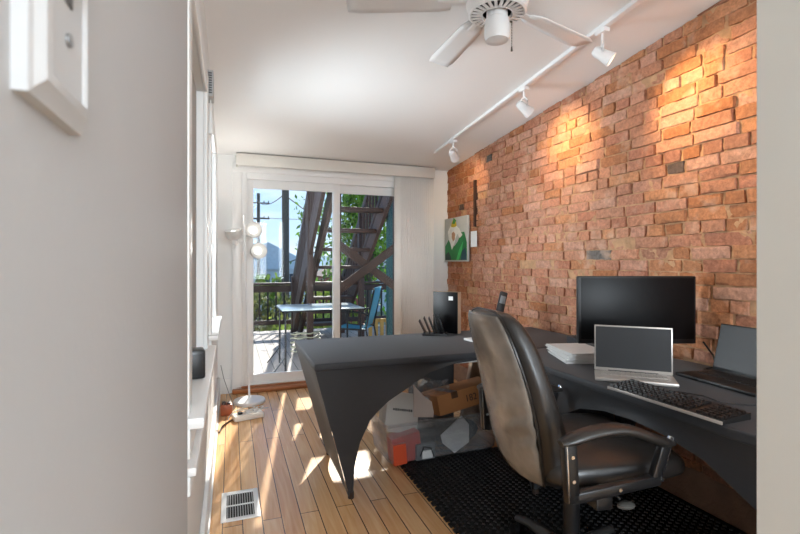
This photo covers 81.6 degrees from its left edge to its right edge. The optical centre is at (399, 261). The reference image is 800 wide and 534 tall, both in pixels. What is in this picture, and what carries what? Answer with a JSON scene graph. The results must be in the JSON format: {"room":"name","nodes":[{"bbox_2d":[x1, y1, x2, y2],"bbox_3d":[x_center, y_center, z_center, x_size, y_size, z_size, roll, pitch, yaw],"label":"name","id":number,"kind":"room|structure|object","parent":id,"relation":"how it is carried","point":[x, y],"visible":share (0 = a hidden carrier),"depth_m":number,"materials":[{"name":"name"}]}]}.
{"room":"home office","nodes":[
{"label":"home office","id":0,"kind":"room"},
{"bbox_2d":[0,0,216,533],"bbox_3d":[-0.511,-0.300,0.692,0.315,3.100,8.050,0,0,-20],"label":"wall","id":1,"kind":"structure","parent":0,"point":[93,224],"depth_m":0.34,"materials":[{"name":"grey paint"}]},
{"bbox_2d":[10,0,87,135],"bbox_3d":[-0.163,-0.139,0.228,0.021,0.136,0.074,0,0,-20],"label":"light switch","id":2,"kind":"object","parent":1,"relation":"attached to","point":[49,38],"visible":1,"depth_m":0.21,"materials":[{"name":"white plastic"}]},
{"bbox_2d":[192,72,195,347],"bbox_3d":[-0.868,-0.190,1.679,0.180,1.200,0.910,0,0,-20],"label":"window","id":3,"kind":"structure","parent":1,"relation":"in","point":[193,82],"depth_m":1.97,"materials":[{"name":"white plastic"}]},
{"bbox_2d":[187,428,203,496],"bbox_3d":[-0.819,0.610,1.937,0.030,0.080,1.400,0,0,-20],"label":"trim","id":4,"kind":"structure","parent":1,"relation":"attached to","point":[192,463],"depth_m":1.34,"materials":[{"name":"paint"}]},
{"bbox_2d":[187,0,208,415],"bbox_3d":[-0.747,-0.242,1.723,0.018,1.295,1.090,0,0,-20],"label":"trim","id":5,"kind":"structure","parent":1,"relation":"attached to","point":[193,7],"depth_m":1.27,"materials":[{"name":"paint"}]},
{"bbox_2d":[187,345,216,459],"bbox_3d":[-0.805,0.463,1.702,0.215,0.115,1.130,0,0,-20],"label":"trim","id":6,"kind":"structure","parent":1,"relation":"attached to","point":[201,388],"depth_m":1.37,"materials":[{"name":"paint"}]},
{"bbox_2d":[192,347,204,378],"bbox_3d":[-0.724,0.354,1.619,0.075,0.100,0.076,0,0,-28],"label":"speaker","id":7,"kind":"object","parent":6,"relation":"on","point":[198,353],"visible":0.52,"depth_m":1.59},
{"bbox_2d":[192,354,202,376],"bbox_3d":[-0.707,0.356,1.586,0.055,0.075,0.002,0,0,-28],"label":"grille","id":8,"kind":"object","parent":7,"relation":"attached to","point":[197,359],"depth_m":1.59,"materials":[{"name":"black plastic"}]},
{"bbox_2d":[199,377,220,533],"bbox_3d":[-1.086,1.170,2.667,0.028,0.160,3.645,0,0,-20],"label":"baseboard","id":9,"kind":"structure","parent":1,"relation":"attached to","point":[209,482],"depth_m":2.53,"materials":[{"name":"paint"}]},
{"bbox_2d":[208,70,213,134],"bbox_3d":[-0.994,-0.828,2.424,0.035,0.315,0.124,0,0,-20],"label":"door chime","id":10,"kind":"object","parent":1,"relation":"attached to","point":[210,72],"visible":0.69,"depth_m":2.39,"materials":[{"name":"paint"}]},
{"bbox_2d":[209,103,215,334],"bbox_3d":[-1.215,-0.242,3.006,0.018,1.295,0.940,0,0,-20],"label":"trim","id":11,"kind":"structure","parent":1,"relation":"attached to","point":[212,138],"depth_m":2.58,"materials":[{"name":"paint"}]},
{"bbox_2d":[209,316,221,344],"bbox_3d":[-1.273,0.463,2.984,0.215,0.115,0.980,0,0,-20],"label":"trim","id":12,"kind":"structure","parent":1,"relation":"attached to","point":[216,322],"depth_m":2.80,"materials":[{"name":"paint"}]},
{"bbox_2d":[217,154,447,392],"bbox_3d":[-0.595,0.025,4.866,2.460,2.450,0.150,0,0,-20],"label":"wall","id":13,"kind":"structure","parent":0,"point":[224,162],"depth_m":4.40,"materials":[{"name":"paint"}]},
{"bbox_2d":[220,379,229,393],"bbox_3d":[-0.584,1.180,4.779,2.380,0.140,0.020,0,0,-20],"label":"baseboard","id":14,"kind":"structure","parent":13,"relation":"attached to","point":[223,389],"depth_m":4.38,"materials":[{"name":"paint"}]},
{"bbox_2d":[232,163,393,394],"bbox_3d":[-0.628,0.155,4.803,2.095,2.190,0.205,0,0,-20],"label":"door","id":15,"kind":"structure","parent":13,"relation":"in","point":[244,178],"depth_m":4.50,"materials":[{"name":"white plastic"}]},
{"bbox_2d":[236,153,434,334],"bbox_3d":[-0.594,0.066,4.720,2.030,2.168,0.125,0,0,-20],"label":"vertical blind","id":16,"kind":"object","parent":13,"relation":"attached to","point":[413,185],"visible":0.73,"depth_m":4.93,"materials":[{"name":"fabric"}]},
{"bbox_2d":[386,201,392,334],"bbox_3d":[-0.128,0.010,6.607,0.110,2.720,0.100,0,0,-20],"label":"wall","id":17,"kind":"structure","parent":0,"point":[389,219],"depth_m":6.56,"materials":[{"name":"teal paint"}]},
{"bbox_2d":[204,0,720,170],"bbox_3d":[0.656,-1.440,1.118,3.200,0.866,8.050,0,0,-20],"label":"ceiling","id":18,"kind":"structure","parent":0,"point":[313,79],"depth_m":2.92,"materials":[{"name":"paint"}]},
{"bbox_2d":[346,0,593,66],"bbox_3d":[0.416,-1.108,2.070,1.290,0.367,1.240,0,0,-20],"label":"ceiling fan","id":19,"kind":"object","parent":18,"relation":"attached to","point":[496,17],"visible":1,"depth_m":2.06,"materials":[{"name":"white metal"}]},
{"bbox_2d":[468,0,526,27],"bbox_3d":[0.425,-1.092,2.029,0.256,0.026,0.256,0,0,-20],"label":"grille","id":20,"kind":"object","parent":19,"relation":"attached to","point":[478,10],"depth_m":1.99,"materials":[{"name":"white metal"}]},
{"bbox_2d":[434,0,644,153],"bbox_3d":[0.842,-1.190,3.131,0.038,0.283,2.907,0,0,-20],"label":"rail","id":21,"kind":"object","parent":18,"relation":"attached to","point":[631,5],"visible":1,"depth_m":2.90,"materials":[{"name":"white metal"}]},
{"bbox_2d":[449,139,458,162],"bbox_3d":[0.478,-0.991,4.138,0.083,0.191,0.120,0,0,22],"label":"track spotlight","id":22,"kind":"object","parent":21,"relation":"attached to","point":[454,157],"visible":1,"depth_m":4.12,"materials":[{"name":"white metal"}]},
{"bbox_2d":[516,86,533,117],"bbox_3d":[0.845,-1.082,3.142,0.123,0.197,0.086,0,0,-20],"label":"track spotlight","id":23,"kind":"object","parent":21,"relation":"attached to","point":[527,110],"visible":1,"depth_m":3.12,"materials":[{"name":"white metal"}]},
{"bbox_2d":[591,26,615,66],"bbox_3d":[1.088,-1.143,2.474,0.122,0.201,0.084,0,0,20],"label":"track spotlight","id":24,"kind":"object","parent":21,"relation":"attached to","point":[604,56],"visible":1,"depth_m":2.46,"materials":[{"name":"white metal"}]},
{"bbox_2d":[210,379,734,533],"bbox_3d":[0.668,1.310,1.085,3.200,0.120,7.980,0,0,-20],"label":"floor","id":25,"kind":"structure","parent":0,"point":[281,453],"depth_m":2.64,"materials":[{"name":"brown wood"}]},
{"bbox_2d":[220,401,231,415],"bbox_3d":[-1.422,1.198,3.792,0.090,0.104,0.080,0,0,-20],"label":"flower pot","id":26,"kind":"object","parent":25,"relation":"on","point":[226,407],"visible":0.95,"depth_m":3.76,"materials":[{"name":"orange ceramic"}]},
{"bbox_2d":[219,419,232,432],"bbox_3d":[-1.327,1.242,3.520,0.042,0.014,0.296,0,0,2],"label":"cord","id":27,"kind":"object","parent":25,"relation":"on","point":[231,419],"visible":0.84,"depth_m":3.53,"materials":[{"name":"white plastic"}]},
{"bbox_2d":[221,367,234,408],"bbox_3d":[-1.490,1.083,4.027,0.025,0.327,0.288,0,0,-44],"label":"wire","id":28,"kind":"object","parent":25,"relation":"on","point":[221,367],"visible":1,"depth_m":4.06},
{"bbox_2d":[221,488,260,522],"bbox_3d":[-0.822,1.247,2.383,0.184,0.007,0.300,0,0,-20],"label":"floor vent","id":29,"kind":"object","parent":25,"relation":"in","point":[235,506],"visible":1,"depth_m":2.37,"materials":[{"name":"white metal"}]},
{"bbox_2d":[224,216,266,406],"bbox_3d":[-1.371,0.420,4.120,0.358,1.660,0.276,0,0,-20],"label":"floor lamp","id":30,"kind":"object","parent":25,"relation":"on","point":[253,229],"visible":0.99,"depth_m":4.11,"materials":[{"name":"white metal"}]},
{"bbox_2d":[231,240,237,244],"bbox_3d":[-1.450,-0.178,4.061,0.058,0.063,0.062,0,0,-20],"label":"socket","id":31,"kind":"object","parent":30,"relation":"attached to","point":[234,242],"depth_m":4.04,"materials":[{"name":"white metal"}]},
{"bbox_2d":[228,405,267,421],"bbox_3d":[-1.225,1.213,3.735,0.330,0.075,0.173,0,0,-34],"label":"power strip","id":32,"kind":"object","parent":25,"relation":"on","point":[251,413],"visible":1,"depth_m":3.68,"materials":[{"name":"beige plastic"}]},
{"bbox_2d":[295,327,567,498],"bbox_3d":[0.303,0.880,2.974,1.830,0.740,0.770,0,0,-20],"label":"folding table","id":33,"kind":"object","parent":25,"relation":"on","point":[349,380],"visible":0.57,"depth_m":2.47,"materials":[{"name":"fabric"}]},
{"bbox_2d":[419,313,446,335],"bbox_3d":[0.232,0.438,3.252,0.197,0.142,0.130,0,0,6],"label":"file holder","id":34,"kind":"object","parent":33,"relation":"on","point":[425,333],"visible":1,"depth_m":3.22,"materials":[{"name":"black plastic"}]},
{"bbox_2d":[422,331,446,335],"bbox_3d":[0.245,0.503,3.251,0.170,0.012,0.130,0,0,6],"label":"tray","id":35,"kind":"object","parent":34,"relation":"on","point":[425,333],"depth_m":3.20,"materials":[{"name":"black plastic"}]},
{"bbox_2d":[433,291,460,333],"bbox_3d":[0.340,0.361,3.348,0.200,0.296,0.057,0,0,34],"label":"computer tower","id":36,"kind":"object","parent":33,"relation":"on","point":[447,304],"visible":0.84,"depth_m":3.31,"materials":[{"name":"plastic"}]},
{"bbox_2d":[496,291,507,311],"bbox_3d":[0.743,0.364,3.442,0.133,0.291,0.100,0,0,-5],"label":"handset","id":37,"kind":"object","parent":33,"relation":"on","point":[502,298],"visible":0.55,"depth_m":3.45,"materials":[{"name":"black plastic"}]},
{"bbox_2d":[409,364,453,425],"bbox_3d":[0.232,0.990,3.449,0.300,0.520,0.160,0,0,-23],"label":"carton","id":38,"kind":"object","parent":25,"relation":"on","point":[437,378],"visible":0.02,"depth_m":3.38,"materials":[{"name":"grey plastic"}]},
{"bbox_2d":[371,415,494,463],"bbox_3d":[0.226,1.103,3.084,0.830,0.264,0.410,0,0,-21],"label":"storage tote","id":39,"kind":"object","parent":25,"relation":"on","point":[379,429],"visible":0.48,"depth_m":3.00,"materials":[{"name":"clear plastic"}]},
{"bbox_2d":[390,442,406,465],"bbox_3d":[-0.007,1.170,2.831,0.093,0.130,0.050,0,0,-22],"label":"box","id":40,"kind":"object","parent":39,"relation":"in","point":[398,451],"visible":0.99,"depth_m":2.81,"materials":[{"name":"red cardboard"}]},
{"bbox_2d":[379,392,417,432],"bbox_3d":[-0.009,0.973,2.997,0.274,0.307,0.182,0,0,-22],"label":"carton","id":41,"kind":"object","parent":39,"relation":"in","point":[397,412],"visible":0.71,"depth_m":2.94,"materials":[{"name":"white cardboard"}]},
{"bbox_2d":[413,385,433,416],"bbox_3d":[0.151,0.909,3.024,0.173,0.222,0.044,0,0,-30],"label":"paper sheet","id":42,"kind":"object","parent":41,"relation":"in","point":[422,407],"visible":0.88,"depth_m":3.01,"materials":[{"name":"white paper"}]},
{"bbox_2d":[387,427,420,462],"bbox_3d":[0.026,1.150,2.899,0.211,0.194,0.100,0,0,-24],"label":"box","id":43,"kind":"object","parent":39,"relation":"in","point":[411,437],"visible":0.68,"depth_m":2.87,"materials":[{"name":"red plastic"}]},
{"bbox_2d":[415,442,434,460],"bbox_3d":[0.160,1.182,2.885,0.130,0.100,0.049,0,0,-20],"label":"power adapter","id":44,"kind":"object","parent":39,"relation":"in","point":[423,451],"visible":1,"depth_m":2.88,"materials":[{"name":"plastic"}]},
{"bbox_2d":[417,422,435,446],"bbox_3d":[0.101,1.157,3.049,0.260,0.150,0.100,0,0,-22],"label":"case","id":45,"kind":"object","parent":39,"relation":"in","point":[427,431],"visible":0.34,"depth_m":3.04,"materials":[{"name":"plastic"}]},
{"bbox_2d":[421,377,481,415],"bbox_3d":[0.416,0.920,3.208,0.517,0.234,0.297,0,0,-25],"label":"cardboard box","id":46,"kind":"object","parent":39,"relation":"on","point":[460,395],"visible":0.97,"depth_m":3.06,"materials":[{"name":"brown cardboard"}]},
{"bbox_2d":[440,416,468,452],"bbox_3d":[0.356,1.110,2.978,0.210,0.219,0.034,0,0,-27],"label":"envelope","id":47,"kind":"object","parent":39,"relation":"in","point":[456,436],"visible":1,"depth_m":2.98,"materials":[{"name":"white paper"}]},
{"bbox_2d":[435,418,477,442],"bbox_3d":[0.373,1.147,3.149,0.350,0.164,0.180,0,0,-24],"label":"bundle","id":48,"kind":"object","parent":39,"relation":"in","point":[443,425],"visible":0.48,"depth_m":3.11,"materials":[{"name":"plastic"}]},
{"bbox_2d":[459,362,480,425],"bbox_3d":[0.597,0.957,3.563,0.317,0.625,0.053,0,0,-24],"label":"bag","id":49,"kind":"object","parent":25,"relation":"on","point":[472,413],"visible":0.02,"depth_m":3.52,"materials":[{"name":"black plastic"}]},
{"bbox_2d":[399,447,747,533],"bbox_3d":[0.963,1.243,2.013,1.251,0.014,2.281,0,0,-20],"label":"rubber mat","id":50,"kind":"object","parent":25,"relation":"on","point":[478,491],"visible":0.59,"depth_m":2.36,"materials":[{"name":"black rubber"}]},
{"bbox_2d":[468,307,684,533],"bbox_3d":[0.632,0.708,1.795,0.744,1.066,0.722,0,0,-13],"label":"office chair","id":51,"kind":"object","parent":50,"relation":"on","point":[605,457],"visible":1,"depth_m":1.57,"materials":[{"name":"black leather"}]},
{"bbox_2d":[529,348,756,510],"bbox_3d":[1.248,0.876,1.919,0.770,0.732,1.830,0,0,-20],"label":"folding table","id":52,"kind":"object","parent":50,"relation":"on","point":[730,450],"visible":0.24,"depth_m":1.71,"materials":[{"name":"fabric"}]},
{"bbox_2d":[548,351,593,363],"bbox_3d":[0.940,0.499,2.457,0.231,0.020,0.300,0,0,2],"label":"sheaf","id":53,"kind":"object","parent":52,"relation":"on","point":[564,360],"visible":0.39,"depth_m":2.31,"materials":[{"name":"white paper"}]},
{"bbox_2d":[546,347,593,359],"bbox_3d":[0.940,0.480,2.455,0.227,0.018,0.302,0,0,-3],"label":"sheaf","id":54,"kind":"object","parent":53,"relation":"on","point":[563,355],"visible":0.39,"depth_m":2.31,"materials":[{"name":"white paper"}]},
{"bbox_2d":[545,343,593,356],"bbox_3d":[0.941,0.464,2.456,0.226,0.016,0.300,0,0,-8],"label":"sheaf","id":55,"kind":"object","parent":54,"relation":"on","point":[571,349],"visible":0.71,"depth_m":2.44,"materials":[{"name":"white paper"}]},
{"bbox_2d":[567,335,593,346],"bbox_3d":[1.167,0.476,2.693,0.260,0.066,0.340,0,0,-5],"label":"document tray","id":56,"kind":"object","parent":52,"relation":"on","point":[570,338],"visible":0.2,"depth_m":2.78,"materials":[{"name":"grey plastic"}]},
{"bbox_2d":[576,276,695,343],"bbox_3d":[1.210,0.291,2.398,0.600,0.438,0.240,0,0,0],"label":"computer monitor","id":57,"kind":"object","parent":52,"relation":"on","point":[639,301],"visible":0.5,"depth_m":2.36,"materials":[{"name":"black plastic"}]},
{"bbox_2d":[594,325,678,387],"bbox_3d":[1.014,0.399,2.005,0.315,0.220,0.164,0,0,22],"label":"laptop","id":58,"kind":"object","parent":52,"relation":"on","point":[621,353],"visible":0.99,"depth_m":2.06,"materials":[{"name":"silver metal"}]},
{"bbox_2d":[607,379,750,424],"bbox_3d":[0.984,0.495,1.679,0.144,0.028,0.452,0,0,-22],"label":"keyboard","id":59,"kind":"object","parent":52,"relation":"on","point":[720,414],"visible":1,"depth_m":1.61,"materials":[{"name":"black plastic"}]},
{"bbox_2d":[702,341,714,369],"bbox_3d":[1.463,0.449,2.182,0.056,0.123,0.174,0,0,30],"label":"cable","id":60,"kind":"object","parent":52,"relation":"on","point":[703,342],"visible":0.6,"depth_m":2.24,"materials":[{"name":"black plastic"}]},
{"bbox_2d":[675,323,756,396],"bbox_3d":[1.414,0.397,1.945,0.268,0.224,0.360,0,0,-15],"label":"laptop","id":61,"kind":"object","parent":52,"relation":"on","point":[735,360],"visible":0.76,"depth_m":2.02,"materials":[{"name":"black plastic"}]},
{"bbox_2d":[677,391,756,405],"bbox_3d":[1.195,0.506,1.693,0.316,0.004,0.086,0,0,33],"label":"cable","id":62,"kind":"object","parent":52,"relation":"on","point":[677,391],"visible":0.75,"depth_m":1.68,"materials":[{"name":"black plastic"}]},
{"bbox_2d":[447,0,756,533],"bbox_3d":[1.330,-0.110,3.227,0.250,2.720,4.550,0,0,-20],"label":"wall","id":63,"kind":"structure","parent":0,"point":[649,167],"depth_m":2.73,"materials":[{"name":"brick"}]},
{"bbox_2d":[445,215,468,261],"bbox_3d":[0.598,-0.240,4.921,0.026,0.470,0.535,0,0,-20],"label":"picture","id":64,"kind":"object","parent":63,"relation":"attached to","point":[457,228],"visible":1,"depth_m":4.87,"materials":[{"name":"multicoloured paper"}]},
{"bbox_2d":[471,231,476,246],"bbox_3d":[0.729,-0.228,4.572,0.004,0.155,0.120,0,0,-20],"label":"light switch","id":65,"kind":"object","parent":63,"relation":"attached to","point":[473,233],"visible":1,"depth_m":4.56,"materials":[{"name":"white plastic"}]},
{"bbox_2d":[757,0,799,533],"bbox_3d":[0.584,-0.175,0.575,0.228,2.850,0.120,0,0,-20],"label":"wall","id":66,"kind":"structure","parent":0,"point":[778,21],"depth_m":0.57,"materials":[{"name":"paint"}]},
{"label":"outside","id":67,"kind":"structure","parent":0,"visible":0},
{"bbox_2d":[253,325,385,373],"bbox_3d":[-1.294,1.420,7.192,9.500,0.100,4.700,0,0,-20],"label":"deck","id":68,"kind":"object","parent":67,"point":[265,343],"visible":0.09,"depth_m":7.33,"materials":[{"name":"grey wood"}]},
{"bbox_2d":[290,331,320,352],"bbox_3d":[-1.414,1.196,6.936,0.468,0.343,0.340,0,0,-20],"label":"garden hose","id":69,"kind":"object","parent":68,"relation":"on","point":[305,332],"visible":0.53,"depth_m":6.83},
{"bbox_2d":[267,303,364,371],"bbox_3d":[-1.118,0.976,6.085,1.165,0.788,0.820,0,0,-20],"label":"patio table","id":70,"kind":"object","parent":68,"relation":"on","point":[287,308],"visible":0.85,"depth_m":5.92,"materials":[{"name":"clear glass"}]},
{"bbox_2d":[253,281,385,330],"bbox_3d":[-2.039,0.845,9.231,9.300,1.050,0.140,0,0,-20],"label":"deck railing","id":71,"kind":"object","parent":68,"relation":"on","point":[276,287],"visible":0.09,"depth_m":9.15,"materials":[{"name":"brown wood"}]},
{"bbox_2d":[290,191,393,339],"bbox_3d":[-0.937,-0.703,7.117,1.010,4.146,4.286,0,0,-20],"label":"wooden staircase","id":72,"kind":"structure","parent":68,"relation":"on","point":[371,220],"depth_m":6.84,"materials":[{"name":"brown wood"}]},
{"bbox_2d":[341,286,381,335],"bbox_3d":[-0.615,0.871,6.945,0.605,1.004,0.586,0,0,10],"label":"patio chair","id":73,"kind":"object","parent":68,"relation":"on","point":[376,293],"visible":0.68,"depth_m":6.92,"materials":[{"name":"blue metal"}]},
{"bbox_2d":[368,318,385,335],"bbox_3d":[-0.323,1.160,7.973,0.580,0.420,0.400,0,0,-20],"label":"crate","id":74,"kind":"object","parent":68,"relation":"on","point":[381,320],"visible":0.22,"depth_m":7.76,"materials":[{"name":"brown wood"}]},
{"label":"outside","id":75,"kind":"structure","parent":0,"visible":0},
{"bbox_2d":[256,310,385,330],"bbox_3d":[-25.545,4.400,69.984,120.000,0.300,131.000,0,0,-20],"label":"ground","id":76,"kind":"structure","parent":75,"point":[378,312],"depth_m":36.78,"materials":[{"name":"grey concrete"}]},
{"bbox_2d":[253,193,269,310],"bbox_3d":[-11.858,-0.750,38.785,1.800,10.000,0.320,0,0,-20],"label":"utility pole","id":77,"kind":"object","parent":76,"relation":"on","point":[258,194],"visible":0.52,"depth_m":38.67,"materials":[{"name":"brown wood"}]},
{"bbox_2d":[253,272,290,312],"bbox_3d":[-8.409,2.443,29.868,3.723,3.625,2.702,0,0,-20],"label":"tree","id":78,"kind":"object","parent":76,"relation":"on","point":[277,279],"visible":0.25,"depth_m":29.54,"materials":[{"name":"green plant"}]},
{"bbox_2d":[282,190,288,316],"bbox_3d":[-4.564,-1.500,18.454,0.320,11.500,0.320,0,0,-20],"label":"utility pole","id":79,"kind":"object","parent":76,"relation":"on","point":[285,193],"visible":0.32,"depth_m":18.33,"materials":[{"name":"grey wood"}]},
{"bbox_2d":[253,242,318,310],"bbox_3d":[-12.954,1.250,44.240,9.600,6.000,8.600,0,0,-20],"label":"house","id":80,"kind":"structure","parent":76,"relation":"on","point":[271,263],"depth_m":40.42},
{"bbox_2d":[253,279,320,331],"bbox_3d":[-4.658,2.381,14.415,4.648,3.750,3.166,0,0,-20],"label":"shrub","id":81,"kind":"object","parent":76,"relation":"on","point":[263,300],"visible":0.12,"depth_m":14.23,"materials":[{"name":"green plant"}]},
{"bbox_2d":[260,291,379,330],"bbox_3d":[-1.873,2.367,11.436,3.568,3.779,3.145,0,0,-20],"label":"shrub","id":82,"kind":"object","parent":76,"relation":"on","point":[326,315],"visible":0.06,"depth_m":11.37,"materials":[{"name":"green plant"}]},
{"bbox_2d":[290,192,385,323],"bbox_3d":[-1.283,-0.813,12.903,3.207,10.131,3.982,0,0,-23],"label":"tree","id":83,"kind":"object","parent":76,"relation":"on","point":[347,199],"visible":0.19,"depth_m":12.84,"materials":[{"name":"green plant"}]},
{"bbox_2d":[314,269,374,323],"bbox_3d":[-4.176,2.200,33.605,4.000,4.100,5.600,0,0,-20],"label":"house","id":84,"kind":"structure","parent":76,"relation":"on","point":[319,273],"depth_m":31.78,"materials":[{"name":"white"}]},
{"bbox_2d":[321,237,385,311],"bbox_3d":[-2.753,1.050,43.706,8.600,6.400,8.600,0,0,-20],"label":"house","id":85,"kind":"structure","parent":76,"relation":"on","point":[325,255],"depth_m":39.96,"materials":[{"name":"white"}]},
{"bbox_2d":[371,234,385,314],"bbox_3d":[1.561,-0.455,19.468,6.209,9.416,6.752,0,0,-20],"label":"tree","id":86,"kind":"object","parent":76,"relation":"on","point":[380,268],"visible":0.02,"depth_m":20.33,"materials":[{"name":"green plant"}]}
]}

